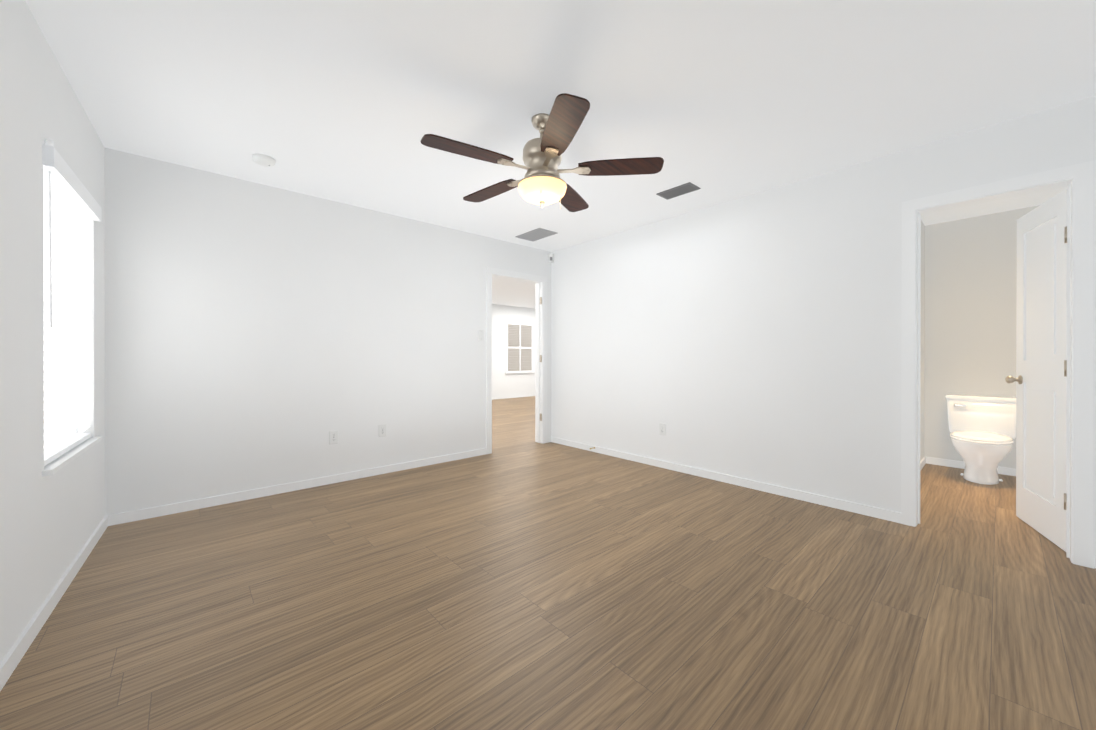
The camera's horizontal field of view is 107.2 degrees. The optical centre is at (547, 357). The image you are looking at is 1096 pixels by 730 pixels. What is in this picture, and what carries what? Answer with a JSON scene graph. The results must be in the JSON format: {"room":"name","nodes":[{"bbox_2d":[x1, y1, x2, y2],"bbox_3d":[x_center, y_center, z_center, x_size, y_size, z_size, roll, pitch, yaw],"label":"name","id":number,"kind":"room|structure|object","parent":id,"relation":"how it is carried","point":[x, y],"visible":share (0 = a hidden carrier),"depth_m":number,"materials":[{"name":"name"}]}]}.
{"room":"empty bedroom","nodes":[
{"label":"empty bedroom","id":0,"kind":"room"},
{"bbox_2d":[0,0,104,662],"bbox_3d":[-1.390,-0.129,0.715,0.348,2.440,5.020,0,0,-42],"label":"wall","id":1,"kind":"structure","parent":0,"point":[49,525],"depth_m":1.60,"materials":[{"name":"paint"}]},
{"bbox_2d":[0,515,111,690],"bbox_3d":[-1.333,1.057,0.752,0.231,0.068,4.796,0,0,-42],"label":"baseboard","id":2,"kind":"structure","parent":1,"relation":"attached to","point":[16,652],"depth_m":1.67,"materials":[{"name":"white paint"}]},
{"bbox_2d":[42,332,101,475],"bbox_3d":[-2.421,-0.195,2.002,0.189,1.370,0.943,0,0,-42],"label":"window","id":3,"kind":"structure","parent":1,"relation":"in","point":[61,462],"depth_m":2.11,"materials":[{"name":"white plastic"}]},
{"bbox_2d":[42,139,101,465],"bbox_3d":[-2.398,-0.230,2.021,0.130,1.380,0.905,0,0,-42],"label":"window blinds","id":4,"kind":"object","parent":3,"relation":"attached to","point":[69,200],"visible":0.73,"depth_m":1.99,"materials":[{"name":"white plastic"}]},
{"bbox_2d":[105,148,550,515],"bbox_3d":[-1.662,-0.135,3.753,4.710,2.440,0.120,0,0,-42],"label":"wall","id":5,"kind":"structure","parent":0,"point":[257,335],"depth_m":3.21,"materials":[{"name":"paint"}]},
{"bbox_2d":[112,448,486,524],"bbox_3d":[-1.763,1.051,3.576,2.880,0.068,0.013,0,0,-42],"label":"baseboard","id":6,"kind":"structure","parent":5,"relation":"attached to","point":[130,516],"depth_m":3.20,"materials":[{"name":"white paint"}]},
{"bbox_2d":[329,430,337,443],"bbox_3d":[-1.853,0.690,3.496,0.070,0.115,0.010,0,0,-42],"label":"electrical outlet","id":7,"kind":"object","parent":5,"relation":"attached to","point":[333,437],"visible":1,"depth_m":3.49,"materials":[{"name":"white plastic"}]},
{"bbox_2d":[379,424,385,436],"bbox_3d":[-1.544,0.680,3.773,0.070,0.115,0.010,0,0,-42],"label":"electrical outlet","id":8,"kind":"object","parent":5,"relation":"attached to","point":[382,430],"visible":1,"depth_m":3.77,"materials":[{"name":"white plastic"}]},
{"bbox_2d":[478,330,483,340],"bbox_3d":[-0.743,-0.247,4.487,0.070,0.115,0.012,0,0,-42],"label":"light switch","id":9,"kind":"object","parent":5,"relation":"attached to","point":[480,335],"visible":1,"depth_m":4.48,"materials":[{"name":"white plastic"}]},
{"bbox_2d":[486,267,546,453],"bbox_3d":[-0.399,0.031,4.884,0.906,2.103,0.152,0,0,-42],"label":"door frame","id":10,"kind":"structure","parent":5,"relation":"attached to","point":[540,282],"depth_m":5.09,"materials":[{"name":"white paint"}]},
{"bbox_2d":[548,254,553,262],"bbox_3d":[0.041,-1.268,5.151,0.057,0.100,0.057,0,0,-42],"label":"sensor","id":11,"kind":"object","parent":5,"relation":"attached to","point":[550,258],"visible":0.97,"depth_m":5.13,"materials":[{"name":"white plastic"}]},
{"bbox_2d":[492,304,534,396],"bbox_3d":[-2.029,-0.147,9.853,6.540,2.440,0.120,0,0,-42],"label":"wall","id":12,"kind":"structure","parent":0,"point":[506,384],"depth_m":10.58,"materials":[{"name":"paint"}]},
{"bbox_2d":[492,394,534,399],"bbox_3d":[-1.984,1.039,9.806,6.300,0.068,0.013,0,0,-42],"label":"baseboard","id":13,"kind":"structure","parent":12,"relation":"attached to","point":[524,395],"depth_m":10.77,"materials":[{"name":"white paint"}]},
{"bbox_2d":[505,322,533,372],"bbox_3d":[-0.750,-0.259,10.883,0.960,1.340,0.050,0,0,-42],"label":"window","id":14,"kind":"structure","parent":12,"relation":"in","point":[519,347],"depth_m":10.88,"materials":[{"name":"white plastic"}]},
{"bbox_2d":[0,396,1095,729],"bbox_3d":[-0.004,1.131,5.494,9.500,0.100,9.480,0,0,-42],"label":"floor","id":15,"kind":"structure","parent":0,"point":[518,578],"depth_m":1.73,"materials":[{"name":"wood"}]},
{"bbox_2d":[945,394,1015,484],"bbox_3d":[3.858,0.722,3.602,0.722,0.727,0.480,0,0,-42],"label":"toilet","id":16,"kind":"object","parent":15,"relation":"on","point":[982,429],"visible":0.88,"depth_m":3.58,"materials":[{"name":"white ceramic"}]},
{"bbox_2d":[25,0,1095,307],"bbox_3d":[-0.004,-1.409,5.489,9.500,0.100,9.480,0,0,-42],"label":"ceiling","id":17,"kind":"structure","parent":0,"point":[351,102],"depth_m":2.02,"materials":[{"name":"white paint"}]},
{"bbox_2d":[252,154,275,166],"bbox_3d":[-1.930,-1.334,2.746,0.132,0.038,0.132,0,0,-42],"label":"smoke detector","id":18,"kind":"object","parent":17,"relation":"attached to","point":[264,160],"visible":1,"depth_m":2.71,"materials":[{"name":"white plastic"}]},
{"bbox_2d":[516,228,556,240],"bbox_3d":[-0.132,-1.352,4.463,0.260,0.009,0.420,0,0,-42],"label":"ceiling vent","id":19,"kind":"object","parent":17,"relation":"in","point":[537,234],"visible":1,"depth_m":4.43,"materials":[{"name":"silver metal"}]},
{"bbox_2d":[421,93,663,211],"bbox_3d":[-0.068,-1.082,2.309,1.288,0.539,1.273,0,0,-42],"label":"ceiling fan","id":20,"kind":"object","parent":17,"relation":"hanging from","point":[542,183],"visible":1,"depth_m":2.20,"materials":[{"name":"brown wood"}]},
{"bbox_2d":[656,182,700,199],"bbox_3d":[1.056,-1.350,3.285,0.170,0.009,0.300,0,0,-42],"label":"ceiling vent","id":21,"kind":"object","parent":17,"relation":"in","point":[686,188],"visible":1,"depth_m":3.27,"materials":[{"name":"grey metal"}]},
{"bbox_2d":[551,96,1095,554],"bbox_3d":[1.525,-0.135,3.633,0.120,2.440,4.310,0,0,-42],"label":"wall","id":22,"kind":"structure","parent":0,"point":[755,336],"depth_m":3.23,"materials":[{"name":"paint"}]},
{"bbox_2d":[659,423,665,434],"bbox_3d":[1.127,0.704,3.983,0.010,0.115,0.070,0,0,-42],"label":"electrical outlet","id":23,"kind":"object","parent":22,"relation":"attached to","point":[662,428],"visible":1,"depth_m":3.98,"materials":[{"name":"white plastic"}]},
{"bbox_2d":[548,436,900,522],"bbox_3d":[1.173,1.050,3.917,0.030,0.068,3.420,0,0,-42],"label":"baseboard","id":24,"kind":"structure","parent":22,"relation":"attached to","point":[876,512],"depth_m":3.34,"materials":[{"name":"white paint"}]},
{"bbox_2d":[901,160,1095,568],"bbox_3d":[2.619,0.036,2.411,0.152,2.103,0.756,0,0,-42],"label":"door frame","id":25,"kind":"structure","parent":22,"relation":"attached to","point":[1078,181],"depth_m":2.18,"materials":[{"name":"white paint"}]},
{"bbox_2d":[1005,189,1066,551],"bbox_3d":[3.030,0.070,2.506,0.600,2.018,0.254,0,0,-42],"label":"bathroom door","id":26,"kind":"structure","parent":22,"relation":"in","point":[1040,379],"depth_m":2.47,"materials":[{"name":"white paint"}]},
{"bbox_2d":[920,220,927,460],"bbox_3d":[3.118,-0.135,3.562,2.160,2.440,0.120,0,0,-42],"label":"wall","id":27,"kind":"structure","parent":0,"point":[924,229],"depth_m":4.14,"materials":[{"name":"white paint"}]},
{"bbox_2d":[920,456,927,470],"bbox_3d":[3.118,1.051,3.475,2.040,0.068,0.013,0,0,-42],"label":"baseboard","id":28,"kind":"structure","parent":27,"relation":"attached to","point":[925,459],"depth_m":4.01,"materials":[{"name":"white paint"}]},
{"bbox_2d":[928,205,1039,468],"bbox_3d":[4.219,-0.136,3.863,0.120,2.440,0.900,0,0,-42],"label":"wall","id":29,"kind":"structure","parent":0,"point":[968,299],"depth_m":3.91,"materials":[{"name":"white paint"}]},
{"bbox_2d":[928,457,1015,475],"bbox_3d":[4.166,1.051,3.823,0.013,0.068,0.840,0,0,-42],"label":"baseboard","id":30,"kind":"structure","parent":29,"relation":"attached to","point":[936,461],"depth_m":3.98,"materials":[{"name":"white paint"}]}
]}

